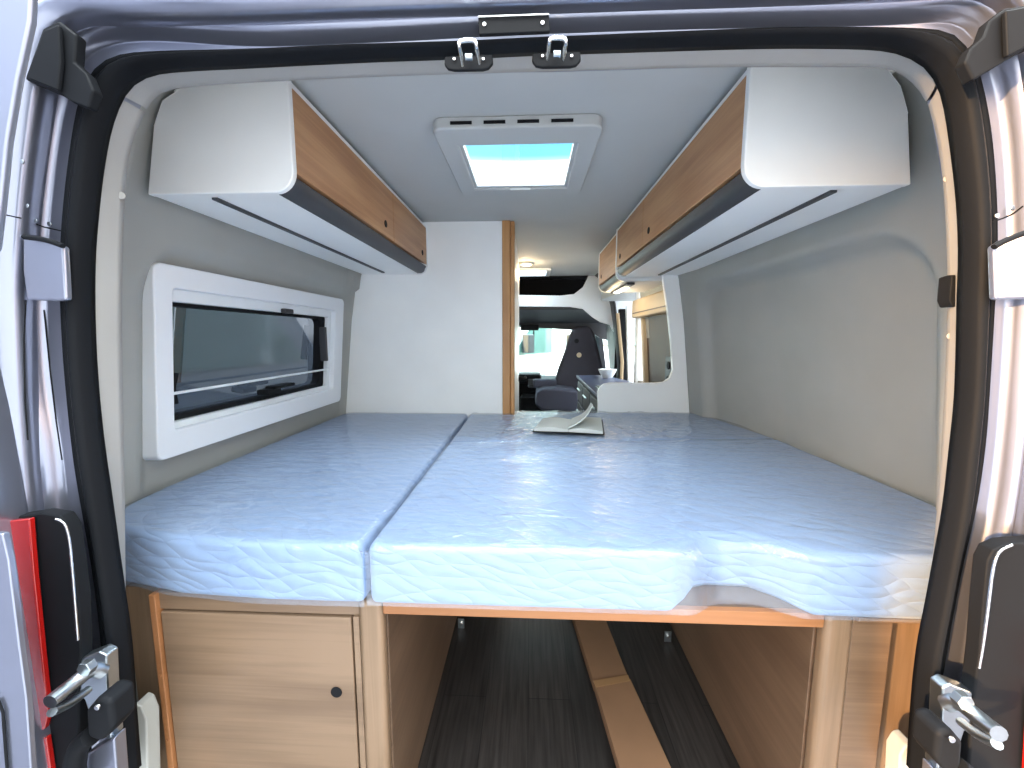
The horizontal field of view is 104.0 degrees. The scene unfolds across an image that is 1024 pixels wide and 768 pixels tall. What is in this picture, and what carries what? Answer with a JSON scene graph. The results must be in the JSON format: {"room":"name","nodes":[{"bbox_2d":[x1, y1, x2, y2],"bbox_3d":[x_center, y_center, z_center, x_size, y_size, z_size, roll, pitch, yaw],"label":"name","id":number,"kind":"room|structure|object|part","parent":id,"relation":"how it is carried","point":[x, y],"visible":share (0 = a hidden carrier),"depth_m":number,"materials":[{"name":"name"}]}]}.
{"room":"vehicle interior","nodes":[
{"label":"vehicle interior","id":0,"kind":"room"},
{"bbox_2d":[122,89,361,701],"bbox_3d":[-0.760,0.083,1.506,0.332,1.697,1.220,0,7,3],"label":"wall","id":1,"kind":"structure","parent":0,"point":[156,229],"depth_m":1.04,"materials":[{"name":"grey plastic"}]},
{"bbox_2d":[142,262,343,459],"bbox_3d":[-0.869,-0.102,1.437,0.136,0.484,0.962,0,7,3],"label":"window","id":2,"kind":"structure","parent":1,"relation":"in","point":[224,357],"depth_m":1.23,"materials":[{"name":"white plastic"}]},
{"bbox_3d":[-0.897,0.012,1.064,0.016,0.084,0.024,0,7,3],"label":"stay arm","id":3,"kind":"part","parent":2,"relation":"part of","materials":[{"name":"black plastic"}]},
{"bbox_3d":[-0.897,-0.100,1.417,0.033,0.330,0.825,0,7,3],"label":"pane","id":4,"kind":"part","parent":2,"relation":"part of","materials":[{"name":"clear glass"}]},
{"bbox_3d":[-0.838,-0.141,1.790,0.031,0.305,0.005,0,7,3],"label":"guide rail","id":5,"kind":"part","parent":2,"relation":"part of","materials":[{"name":"plastic"}]},
{"bbox_3d":[-0.838,-0.143,1.803,0.031,0.305,0.005,0,7,3],"label":"guide rail","id":6,"kind":"part","parent":2,"relation":"part of","materials":[{"name":"plastic"}]},
{"bbox_2d":[148,81,427,274],"bbox_3d":[-0.630,-0.586,1.406,0.386,0.231,1.130,0,7,3],"label":"locker","id":7,"kind":"object","parent":1,"relation":"attached to","point":[259,158],"visible":0.96,"depth_m":0.90,"materials":[{"name":"white plastic"}]},
{"bbox_3d":[-0.625,-0.523,0.852,0.325,0.228,0.016,0,7,3],"label":"panel","id":8,"kind":"part","parent":7,"relation":"part of","materials":[{"name":"white laminate"}]},
{"bbox_3d":[-0.624,-0.484,1.420,0.278,0.014,1.102,0,7,3],"label":"panel","id":9,"kind":"part","parent":7,"relation":"part of","materials":[{"name":"white laminate"}]},
{"bbox_3d":[-0.632,-0.694,1.395,0.382,0.014,1.102,0,7,3],"label":"panel","id":10,"kind":"part","parent":7,"relation":"part of","materials":[{"name":"white plastic"}]},
{"bbox_3d":[-0.458,-0.575,1.160,0.016,0.172,0.622,0,7,3],"label":"door","id":11,"kind":"part","parent":7,"relation":"part of","materials":[{"name":"brown wood"}]},
{"bbox_3d":[-0.463,-0.497,1.411,0.042,0.043,1.102,0,7,3],"label":"rail","id":12,"kind":"part","parent":7,"relation":"part of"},
{"bbox_3d":[-0.433,-0.639,1.707,0.016,0.172,0.476,0,7,3],"label":"door","id":13,"kind":"part","parent":7,"relation":"part of","materials":[{"name":"brown wood"}]},
{"bbox_2d":[346,221,502,418],"bbox_3d":[-0.463,0.037,2.049,0.833,1.660,0.025,0,7,3],"label":"wall","id":14,"kind":"structure","parent":0,"point":[429,342],"depth_m":2.00,"materials":[{"name":"white laminate"}]},
{"bbox_2d":[502,220,514,414],"bbox_3d":[-0.017,0.039,2.039,0.059,1.660,0.065,0,7,3],"label":"door frame","id":15,"kind":"structure","parent":14,"relation":"in","point":[508,228],"depth_m":1.97,"materials":[{"name":"orange wood"}]},
{"bbox_2d":[515,238,526,414],"bbox_3d":[0.044,-0.026,2.590,0.097,1.660,1.050,0,7,3],"label":"door","id":16,"kind":"structure","parent":15,"relation":"attached to","point":[518,378],"depth_m":2.57,"materials":[{"name":"white laminate"}]},
{"bbox_3d":[0.013,-0.026,2.592,0.035,1.660,1.050,0,7,3],"label":"panel","id":17,"kind":"part","parent":16,"relation":"part of","materials":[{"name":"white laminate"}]},
{"bbox_2d":[0,0,1023,747],"bbox_3d":[-0.022,0.084,0.653,1.630,1.224,0.185,0,7,3],"label":"frame","id":18,"kind":"structure","parent":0,"point":[31,355],"depth_m":0.55,"materials":[{"name":"silver metal"}]},
{"bbox_2d":[21,234,71,300],"bbox_3d":[-0.664,-0.165,0.570,0.077,0.091,0.022,0,7,3],"label":"hinge","id":19,"kind":"object","parent":18,"relation":"attached to","point":[47,271],"visible":1,"depth_m":0.57,"materials":[{"name":"silver metal"}]},
{"bbox_2d":[10,508,92,767],"bbox_3d":[-0.740,0.424,0.633,0.177,0.464,0.034,0,7,3],"label":"tail light","id":20,"kind":"object","parent":18,"relation":"attached to","point":[52,565],"visible":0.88,"depth_m":0.62,"materials":[{"name":"black plastic"}]},
{"bbox_2d":[26,22,102,111],"bbox_3d":[-0.601,-0.421,0.531,0.092,0.106,0.021,0,7,3],"label":"hinge cover","id":21,"kind":"object","parent":18,"relation":"attached to","point":[57,65],"visible":1,"depth_m":0.53,"materials":[{"name":"black plastic"}]},
{"bbox_2d":[0,0,134,767],"bbox_3d":[-0.642,0.213,0.168,0.305,1.750,0.905,0,7,3],"label":"door","id":22,"kind":"structure","parent":18,"relation":"in","point":[110,700],"depth_m":0.53,"materials":[{"name":"silver metal"}]},
{"bbox_3d":[-0.702,0.366,0.522,0.150,0.373,0.008,0,7,3],"label":"panel","id":23,"kind":"part","parent":22,"relation":"part of","materials":[{"name":"silver metal"}]},
{"bbox_3d":[-0.649,0.466,0.587,0.014,0.036,0.068,-2,7,-16],"label":"arm","id":24,"kind":"part","parent":22,"relation":"part of","materials":[{"name":"metal"}]},
{"bbox_3d":[-0.636,0.437,0.588,0.024,0.028,0.071,1,7,11],"label":"arm","id":25,"kind":"part","parent":22,"relation":"part of","materials":[{"name":"metal"}]},
{"bbox_3d":[-0.663,0.614,0.656,0.055,0.097,0.020,0,7,3],"label":"foot plate","id":26,"kind":"part","parent":22,"relation":"part of","materials":[{"name":"silver metal"}]},
{"bbox_2d":[95,101,144,587],"bbox_3d":[-0.767,0.219,0.827,0.509,1.575,0.143,6,9,41],"label":"trim","id":27,"kind":"structure","parent":18,"relation":"attached to","point":[109,252],"depth_m":0.64,"materials":[{"name":"white plastic"}]},
{"bbox_2d":[119,192,126,199],"bbox_3d":[-0.621,-0.300,0.637,0.012,0.012,0.005,-3,7,-25],"label":"screw","id":28,"kind":"object","parent":18,"relation":"attached to","point":[122,196],"visible":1,"depth_m":0.64,"materials":[{"name":"white plastic"}]},
{"bbox_2d":[137,692,160,767],"bbox_3d":[-0.732,0.710,0.797,0.050,0.189,0.030,0,7,3],"label":"trim","id":29,"kind":"structure","parent":18,"relation":"attached to","point":[147,706],"depth_m":0.79,"materials":[{"name":"grey plastic"}]},
{"bbox_2d":[444,38,492,71],"bbox_3d":[-0.059,-0.423,0.510,0.065,0.020,0.050,0,7,3],"label":"lock striker","id":30,"kind":"object","parent":18,"relation":"attached to","point":[467,63],"visible":1,"depth_m":0.53,"materials":[{"name":"black metal"}]},
{"bbox_3d":[-0.058,-0.426,0.532,0.065,0.018,0.006,0,7,3],"label":"plate","id":31,"kind":"part","parent":30,"relation":"part of","materials":[{"name":"black plastic"}]},
{"bbox_2d":[478,13,549,36],"bbox_3d":[0.003,-0.455,0.507,0.091,0.020,0.009,0,7,3],"label":"strike plate","id":32,"kind":"object","parent":18,"relation":"attached to","point":[515,24],"visible":1,"depth_m":0.51,"materials":[{"name":"black metal"}]},
{"bbox_2d":[60,27,997,767],"bbox_3d":[-0.016,0.113,0.611,1.395,1.170,0.036,0,7,3],"label":"seal","id":33,"kind":"object","parent":18,"relation":"attached to","point":[966,113],"visible":0.9,"depth_m":0.57,"materials":[{"name":"black rubber"}]},
{"bbox_2d":[126,49,934,108],"bbox_3d":[0.011,-0.515,0.679,1.582,0.193,0.262,0,7,3],"label":"trim","id":34,"kind":"structure","parent":18,"relation":"attached to","point":[143,93],"depth_m":0.57,"materials":[{"name":"white plastic"}]},
{"bbox_2d":[532,35,580,68],"bbox_3d":[0.057,-0.422,0.505,0.064,0.019,0.050,0,7,3],"label":"lock striker","id":35,"kind":"object","parent":18,"relation":"attached to","point":[556,60],"visible":1,"depth_m":0.52,"materials":[{"name":"black metal"}]},
{"bbox_3d":[0.058,-0.426,0.527,0.064,0.018,0.006,0,7,3],"label":"plate","id":36,"kind":"part","parent":35,"relation":"part of","materials":[{"name":"black plastic"}]},
{"bbox_2d":[885,729,908,767],"bbox_3d":[0.707,0.682,0.728,0.033,0.092,0.030,0,7,3],"label":"trim","id":37,"kind":"structure","parent":18,"relation":"attached to","point":[896,742],"depth_m":0.72,"materials":[{"name":"grey plastic"}]},
{"bbox_2d":[928,89,957,553],"bbox_3d":[0.748,0.189,0.740,0.449,1.445,0.095,-6,9,-40],"label":"trim","id":38,"kind":"structure","parent":18,"relation":"attached to","point":[935,106],"depth_m":0.59,"materials":[{"name":"beige plastic"}]},
{"bbox_2d":[937,275,955,307],"bbox_3d":[0.651,-0.138,0.594,0.020,0.048,0.020,0,7,3],"label":"clip","id":39,"kind":"object","parent":18,"relation":"attached to","point":[946,285],"visible":0.8,"depth_m":0.59,"materials":[{"name":"black plastic"}]},
{"bbox_2d":[912,674,1008,767],"bbox_3d":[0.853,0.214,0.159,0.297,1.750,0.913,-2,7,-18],"label":"door latch","id":40,"kind":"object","parent":18,"relation":"in","point":[938,729],"depth_m":0.55,"materials":[{"name":"silver metal"}]},
{"bbox_3d":[0.639,0.605,0.596,0.045,0.086,0.020,0,7,3],"label":"foot plate","id":41,"kind":"part","parent":40,"relation":"part of","materials":[{"name":"silver metal"}]},
{"bbox_3d":[0.608,0.439,0.531,0.024,0.034,0.070,0,7,3],"label":"arm","id":42,"kind":"part","parent":40,"relation":"part of","materials":[{"name":"metal"}]},
{"bbox_3d":[0.618,0.462,0.529,0.013,0.043,0.069,3,7,23],"label":"arm","id":43,"kind":"part","parent":40,"relation":"part of","materials":[{"name":"metal"}]},
{"bbox_2d":[955,6,1023,84],"bbox_3d":[0.594,-0.407,0.478,0.102,0.081,0.021,0,7,3],"label":"hinge cover","id":44,"kind":"object","parent":18,"relation":"attached to","point":[1000,38],"visible":1,"depth_m":0.48,"materials":[{"name":"black plastic"}]},
{"bbox_2d":[960,535,1023,767],"bbox_3d":[0.716,0.394,0.563,0.150,0.371,0.034,0,7,3],"label":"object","id":45,"kind":"object","parent":18,"relation":"attached to","point":[993,663],"visible":0.99,"depth_m":0.56,"materials":[{"name":"black plastic"}]},
{"bbox_2d":[987,230,1023,299],"bbox_3d":[0.647,-0.152,0.512,0.081,0.087,0.022,0,7,3],"label":"hinge","id":46,"kind":"object","parent":18,"relation":"attached to","point":[1006,255],"visible":1,"depth_m":0.52,"materials":[{"name":"silver metal"}]},
{"bbox_2d":[291,67,746,279],"bbox_3d":[0.129,-0.923,2.768,2.000,0.080,4.080,0,7,3],"label":"ceiling","id":47,"kind":"structure","parent":0,"point":[649,116],"depth_m":1.10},
{"bbox_2d":[433,114,601,195],"bbox_3d":[0.023,-0.718,1.241,0.437,0.101,0.488,0,7,3],"label":"window","id":48,"kind":"structure","parent":47,"relation":"attached to","point":[452,134],"depth_m":1.07,"materials":[{"name":"white plastic"}]},
{"bbox_3d":[0.024,-0.691,1.261,0.334,0.016,0.341,0,7,3],"label":"frame","id":49,"kind":"part","parent":48,"relation":"part of","materials":[{"name":"white plastic"}]},
{"bbox_2d":[519,262,533,265],"bbox_3d":[0.109,-0.903,3.013,0.120,0.016,0.120,0,7,3],"label":"recessed light","id":50,"kind":"object","parent":47,"relation":"in","point":[520,263],"visible":0.99,"depth_m":2.99,"materials":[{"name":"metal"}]},
{"bbox_2d":[519,268,550,276],"bbox_3d":[0.102,-0.951,3.396,0.450,0.030,0.330,0,7,3],"label":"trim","id":51,"kind":"structure","parent":47,"relation":"attached to","point":[547,271],"depth_m":3.43,"materials":[{"name":"plastic"}]},
{"bbox_3d":[0.102,-0.964,3.395,0.390,0.005,0.270,0,7,3],"label":"pane","id":52,"kind":"part","parent":51,"relation":"part of","materials":[{"name":"white plastic"}]},
{"bbox_2d":[519,276,634,339],"bbox_3d":[0.219,-0.793,4.110,1.962,0.671,0.840,0,7,3],"label":"shelf","id":53,"kind":"object","parent":47,"relation":"attached to","point":[585,295],"visible":0.35,"depth_m":3.68,"materials":[{"name":"white plastic"}]},
{"bbox_3d":[0.194,-0.988,4.219,1.900,0.310,0.020,0,7,3],"label":"shelf","id":54,"kind":"part","parent":53,"relation":"part of","materials":[{"name":"black plastic"}]},
{"bbox_2d":[519,307,606,339],"bbox_3d":[0.229,-0.596,4.027,1.891,0.410,0.550,0,7,3],"label":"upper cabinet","id":55,"kind":"object","parent":53,"relation":"attached to","point":[530,318],"visible":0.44,"depth_m":4.09,"materials":[{"name":"grey plastic"}]},
{"bbox_2d":[367,590,739,767],"bbox_3d":[0.120,0.807,2.785,2.000,0.040,4.450,0,7,3],"label":"floor","id":56,"kind":"structure","parent":0,"point":[512,692],"depth_m":1.22,"materials":[{"name":"brown wood"}]},
{"bbox_2d":[126,583,456,767],"bbox_3d":[-0.531,0.643,1.448,0.616,0.598,1.265,0,7,3],"label":"storage cabinet","id":57,"kind":"object","parent":56,"relation":"on","point":[235,682],"visible":0.77,"depth_m":0.82,"materials":[{"name":"brown wood"}]},
{"bbox_3d":[-0.513,0.720,0.836,0.392,0.526,0.017,0,7,3],"label":"door","id":58,"kind":"part","parent":57,"relation":"part of","materials":[{"name":"brown wood"}]},
{"bbox_3d":[-0.507,0.715,0.838,0.415,0.597,0.026,0,7,3],"label":"frame","id":59,"kind":"part","parent":57,"relation":"part of","materials":[{"name":"brown wood"}]},
{"bbox_2d":[125,412,466,600],"bbox_3d":[-0.566,0.281,1.398,0.639,0.128,1.293,0,7,3],"label":"mattress","id":60,"kind":"object","parent":57,"relation":"on","point":[298,516],"visible":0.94,"depth_m":0.88,"materials":[{"name":"blue fabric"}]},
{"bbox_3d":[-0.276,0.716,0.822,0.049,0.598,0.030,0,7,3],"label":"corner post","id":61,"kind":"part","parent":57,"relation":"part of","materials":[{"name":"brown wood"}]},
{"bbox_3d":[-0.232,0.643,1.449,0.018,0.596,1.235,0,7,3],"label":"panel","id":62,"kind":"part","parent":57,"relation":"part of","materials":[{"name":"brown wood"}]},
{"bbox_2d":[383,585,824,626],"bbox_3d":[0.191,0.362,1.383,0.830,0.028,1.262,0,7,3],"label":"board","id":63,"kind":"object","parent":57,"relation":"on","point":[703,604],"visible":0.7,"depth_m":0.76,"materials":[{"name":"brown wood"}]},
{"bbox_2d":[449,410,772,444],"bbox_3d":[0.395,0.232,1.746,1.239,0.145,0.642,0,7,3],"label":"mattress","id":64,"kind":"object","parent":63,"relation":"on","point":[647,427],"visible":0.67,"depth_m":1.66,"materials":[{"name":"blue fabric"}]},
{"bbox_2d":[533,403,604,434],"bbox_3d":[0.244,0.123,1.681,0.278,0.108,0.281,1,7,11],"label":"open book","id":65,"kind":"object","parent":64,"relation":"on","point":[580,424],"visible":1,"depth_m":1.60,"materials":[{"name":"white paper"}]},
{"bbox_2d":[366,438,936,618],"bbox_3d":[0.367,0.310,1.130,1.252,0.132,0.845,0,7,3],"label":"mattress","id":66,"kind":"object","parent":63,"relation":"on","point":[634,525],"visible":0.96,"depth_m":0.81,"materials":[{"name":"blue fabric"}]},
{"bbox_2d":[458,618,463,627],"bbox_3d":[-0.195,0.917,1.526,0.024,0.040,0.010,0,7,3],"label":"bracket","id":67,"kind":"object","parent":56,"relation":"attached to","point":[460,621],"visible":1,"depth_m":1.53,"materials":[{"name":"metal"}]},
{"bbox_2d":[519,372,555,411],"bbox_3d":[0.189,0.226,4.478,1.780,0.720,0.650,0,7,3],"label":"dashboard","id":68,"kind":"object","parent":56,"relation":"on","point":[527,392],"visible":0.21,"depth_m":4.19,"materials":[{"name":"black plastic"}]},
{"bbox_2d":[528,379,533,387],"bbox_3d":[0.217,-0.007,4.182,0.100,0.090,0.040,0,7,3],"label":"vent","id":69,"kind":"object","parent":68,"relation":"attached to","point":[530,381],"depth_m":4.16,"materials":[{"name":"black plastic"}]},
{"bbox_2d":[533,326,601,412],"bbox_3d":[0.557,0.053,3.836,0.710,1.212,0.450,0,7,3],"label":"chair","id":70,"kind":"object","parent":56,"relation":"on","point":[581,356],"visible":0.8,"depth_m":3.87,"materials":[{"name":"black fabric"}]},
{"bbox_3d":[0.319,-0.008,3.890,0.230,0.080,0.110,0,7,3],"label":"armrest","id":71,"kind":"part","parent":70,"relation":"part of","materials":[{"name":"fabric"}]},
{"bbox_2d":[535,385,577,410],"bbox_3d":[0.422,0.123,3.825,0.402,0.214,0.400,0,7,3],"label":"seat cushion","id":72,"kind":"object","parent":70,"relation":"on","point":[547,397],"depth_m":3.63,"materials":[{"name":"fabric"}]},
{"bbox_3d":[0.668,-0.148,3.969,0.502,0.843,0.130,0,7,3],"label":"backrest","id":73,"kind":"part","parent":70,"relation":"part of","materials":[{"name":"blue fabric"}]},
{"bbox_2d":[576,375,634,412],"bbox_3d":[0.673,0.388,2.759,0.378,0.782,1.255,0,7,3],"label":"kitchen counter","id":74,"kind":"object","parent":56,"relation":"on","point":[587,389],"visible":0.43,"depth_m":2.86,"materials":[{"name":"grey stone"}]},
{"bbox_3d":[0.533,0.302,3.137,0.012,0.280,0.351,0,7,3],"label":"drawer","id":75,"kind":"part","parent":74,"relation":"part of","materials":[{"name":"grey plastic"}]},
{"bbox_3d":[0.533,0.069,3.110,0.012,0.150,0.351,0,7,3],"label":"drawer","id":76,"kind":"part","parent":74,"relation":"part of","materials":[{"name":"grey plastic"}]},
{"bbox_3d":[0.511,0.113,2.738,0.012,0.150,0.351,0,7,3],"label":"drawer","id":77,"kind":"part","parent":74,"relation":"part of","materials":[{"name":"grey plastic"}]},
{"bbox_3d":[0.489,0.158,2.355,0.012,0.150,0.374,0,7,3],"label":"drawer","id":78,"kind":"part","parent":74,"relation":"part of","materials":[{"name":"grey plastic"}]},
{"bbox_2d":[576,375,634,396],"bbox_3d":[0.678,0.011,2.715,0.368,0.022,1.255,0,7,3],"label":"countertop","id":79,"kind":"structure","parent":74,"relation":"on","point":[590,382],"depth_m":2.86,"materials":[{"name":"blue laminate"}]},
{"bbox_2d":[598,369,616,377],"bbox_3d":[0.740,-0.081,3.102,0.144,0.067,0.144,0,7,3],"label":"bowl","id":80,"kind":"object","parent":74,"relation":"on","point":[605,373],"visible":1,"depth_m":3.06,"materials":[{"name":"ceramic"}]},
{"bbox_2d":[572,620,670,767],"bbox_3d":[0.313,0.930,1.373,0.136,0.038,1.019,0,7,-3],"label":"board","id":81,"kind":"object","parent":56,"relation":"on","point":[633,741],"visible":0.73,"depth_m":1.18,"materials":[{"name":"brown wood"}]},
{"bbox_2d":[664,631,670,641],"bbox_3d":[0.567,0.919,1.452,0.024,0.040,0.010,0,7,3],"label":"bracket","id":82,"kind":"object","parent":56,"relation":"attached to","point":[667,636],"visible":1,"depth_m":1.45,"materials":[{"name":"metal"}]},
{"bbox_2d":[670,615,920,767],"bbox_3d":[0.733,0.650,1.389,0.252,0.598,1.270,0,7,3],"label":"base cabinet","id":83,"kind":"object","parent":56,"relation":"on","point":[832,695],"visible":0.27,"depth_m":0.79,"materials":[{"name":"brown wood"}]},
{"bbox_3d":[0.617,0.648,1.411,0.018,0.596,1.235,0,7,3],"label":"panel","id":84,"kind":"part","parent":83,"relation":"part of","materials":[{"name":"brown wood"}]},
{"bbox_3d":[0.606,0.722,0.783,0.052,0.596,0.030,0,7,3],"label":"corner post","id":85,"kind":"part","parent":83,"relation":"part of","materials":[{"name":"brown wood"}]},
{"bbox_3d":[0.668,0.725,0.784,0.072,0.590,0.023,0,7,3],"label":"panel","id":86,"kind":"part","parent":83,"relation":"part of","materials":[{"name":"brown wood"}]},
{"bbox_2d":[586,273,662,378],"bbox_3d":[0.834,-0.101,3.065,0.290,1.697,2.060,0,7,3],"label":"wall","id":87,"kind":"structure","parent":0,"point":[612,337],"depth_m":3.64,"materials":[{"name":"grey plastic"}]},
{"bbox_2d":[614,349,616,377],"bbox_3d":[0.963,-0.228,3.709,0.033,0.800,0.024,0,7,3],"label":"belt","id":88,"kind":"object","parent":87,"relation":"hanging from","point":[615,360],"visible":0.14,"depth_m":3.71,"materials":[{"name":"black fabric"}]},
{"bbox_2d":[601,291,636,300],"bbox_3d":[0.954,-0.803,3.118,0.380,0.240,0.780,0,7,3],"label":"trim","id":89,"kind":"structure","parent":87,"relation":"attached to","point":[605,296],"depth_m":3.20,"materials":[{"name":"white plastic"}]},
{"bbox_2d":[616,305,631,381],"bbox_3d":[0.947,0.033,3.373,0.188,1.360,0.170,0,7,3],"label":"door","id":90,"kind":"structure","parent":87,"relation":"in","point":[623,315],"depth_m":3.30,"materials":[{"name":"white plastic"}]},
{"bbox_3d":[0.890,-0.134,3.330,0.076,0.902,0.028,0,7,3],"label":"grab rail","id":91,"kind":"part","parent":90,"relation":"part of","materials":[{"name":"beige wood"}]},
{"bbox_3d":[0.978,0.041,3.307,0.119,1.360,0.040,0,7,3],"label":"post","id":92,"kind":"part","parent":90,"relation":"part of","materials":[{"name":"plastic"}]},
{"bbox_2d":[598,234,661,293],"bbox_3d":[0.726,-0.674,2.303,0.363,0.266,0.531,0,7,3],"label":"locker","id":93,"kind":"object","parent":87,"relation":"attached to","point":[609,280],"visible":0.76,"depth_m":2.25,"materials":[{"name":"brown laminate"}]},
{"bbox_3d":[0.696,-0.683,2.303,0.303,0.248,0.530,0,7,3],"label":"panel","id":94,"kind":"part","parent":93,"relation":"part of","materials":[{"name":"white laminate"}]},
{"bbox_3d":[0.554,-0.700,2.308,0.016,0.192,0.500,0,7,3],"label":"door","id":95,"kind":"part","parent":93,"relation":"part of","materials":[{"name":"brown wood"}]},
{"bbox_3d":[0.570,-0.584,2.321,0.042,0.043,0.502,0,7,3],"label":"rail","id":96,"kind":"part","parent":93,"relation":"part of","materials":[{"name":"silver metal"}]},
{"bbox_2d":[614,287,628,292],"bbox_3d":[0.638,-0.548,2.341,0.030,0.007,0.270,0,7,3],"label":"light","id":97,"kind":"object","parent":93,"relation":"attached to","point":[617,289],"depth_m":2.32,"materials":[{"name":"beige plastic"}]},
{"bbox_3d":[0.720,-0.569,2.317,0.255,0.014,0.502,0,7,3],"label":"panel","id":98,"kind":"part","parent":93,"relation":"part of","materials":[{"name":"white laminate"}]},
{"bbox_3d":[0.684,-0.653,2.047,0.303,0.248,0.016,0,7,3],"label":"panel","id":99,"kind":"part","parent":93,"relation":"part of","materials":[{"name":"white plastic"}]},
{"bbox_2d":[633,292,642,382],"bbox_3d":[0.898,0.063,2.859,0.060,1.420,0.060,0,7,3],"label":"trim","id":100,"kind":"structure","parent":87,"relation":"attached to","point":[638,370],"depth_m":2.80,"materials":[{"name":"plastic"}]},
{"bbox_2d":[632,290,670,382],"bbox_3d":[0.868,-0.234,2.413,0.123,0.595,0.760,0,7,3],"label":"window","id":101,"kind":"structure","parent":87,"relation":"in","point":[655,348],"depth_m":2.47,"materials":[{"name":"glass"}]},
{"bbox_3d":[0.896,-0.225,2.697,0.062,0.450,0.045,0,7,3],"label":"frame post","id":102,"kind":"part","parent":101,"relation":"part of","materials":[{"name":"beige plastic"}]},
{"bbox_2d":[647,314,670,382],"bbox_3d":[0.900,-0.191,2.366,0.054,0.440,0.620,0,7,3],"label":"shade","id":103,"kind":"object","parent":101,"relation":"attached to","point":[658,342],"depth_m":2.45,"materials":[{"name":"grey fabric"}]},
{"bbox_2d":[665,356,671,379],"bbox_3d":[0.869,-0.067,2.210,0.019,0.170,0.120,0,7,3],"label":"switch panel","id":104,"kind":"object","parent":87,"relation":"attached to","point":[668,369],"visible":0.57,"depth_m":2.21,"materials":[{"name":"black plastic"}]},
{"bbox_2d":[597,275,688,412],"bbox_3d":[0.697,-0.056,2.051,0.506,1.025,0.025,0,7,3],"label":"wall","id":105,"kind":"structure","parent":0,"point":[670,395],"depth_m":2.05,"materials":[{"name":"white laminate"}]},
{"bbox_2d":[678,72,946,510],"bbox_3d":[0.847,0.091,1.437,0.379,1.697,1.244,0,7,-1],"label":"wall","id":106,"kind":"structure","parent":0,"point":[825,338],"depth_m":1.14,"materials":[{"name":"grey plastic"}]},
{"bbox_2d":[615,67,909,276],"bbox_3d":[0.688,-0.583,1.397,0.387,0.236,1.230,0,7,3],"label":"locker","id":107,"kind":"object","parent":106,"relation":"attached to","point":[786,150],"visible":0.92,"depth_m":0.81,"materials":[{"name":"white laminate"}]},
{"bbox_3d":[0.521,-0.644,1.769,0.016,0.177,0.466,0,7,3],"label":"door","id":108,"kind":"part","parent":107,"relation":"part of","materials":[{"name":"brown wood"}]},
{"bbox_3d":[0.520,-0.493,1.417,0.042,0.042,1.202,0,7,3],"label":"rail","id":109,"kind":"part","parent":107,"relation":"part of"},
{"bbox_3d":[0.494,-0.574,1.173,0.016,0.177,0.732,0,7,3],"label":"door","id":110,"kind":"part","parent":107,"relation":"part of","materials":[{"name":"brown wood"}]},
{"bbox_3d":[0.682,-0.478,1.412,0.279,0.014,1.202,0,7,3],"label":"panel","id":111,"kind":"part","parent":107,"relation":"part of","materials":[{"name":"white plastic"}]},
{"bbox_3d":[0.630,-0.514,0.796,0.327,0.233,0.016,0,7,3],"label":"panel","id":112,"kind":"part","parent":107,"relation":"part of","materials":[{"name":"white laminate"}]},
{"label":"outside","id":113,"kind":"structure","parent":0,"visible":0},
{"bbox_3d":[0.000,1.764,0.207,120.000,0.100,120.000,0,7,3],"label":"ground","id":114,"kind":"structure","parent":113,"visible":0},
{"bbox_2d":[519,327,571,374],"bbox_3d":[0.298,-0.641,9.548,2.390,2.500,5.660,5,8,37],"label":"van","id":115,"kind":"object","parent":114,"relation":"on","point":[539,348],"visible":0.05,"depth_m":8.27,"materials":[{"name":"white paint"}]},
{"bbox_2d":[523,334,533,352],"bbox_3d":[0.316,-0.779,7.714,0.160,0.360,0.200,5,8,37],"label":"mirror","id":116,"kind":"object","parent":115,"relation":"attached to","point":[528,339],"depth_m":7.64,"materials":[{"name":"grey mirror"}]},
{"bbox_2d":[545,334,634,381],"bbox_3d":[2.957,-0.528,8.584,2.390,2.500,5.660,5,8,37],"label":"van","id":117,"kind":"object","parent":114,"relation":"on","point":[552,369],"visible":0.02,"depth_m":7.06,"materials":[{"name":"white paint"}]},
{"bbox_3d":[0.219,0.252,4.938,2.000,0.640,0.040,0,7,3],"label":"wall","id":118,"kind":"structure","parent":0,"visible":0},
{"bbox_2d":[595,335,605,368],"bbox_3d":[0.210,-0.372,4.682,1.898,0.660,0.496,0,7,3],"label":"window","id":119,"kind":"structure","parent":118,"relation":"in","point":[599,341],"depth_m":4.63,"materials":[{"name":"clear glass"}]}
]}

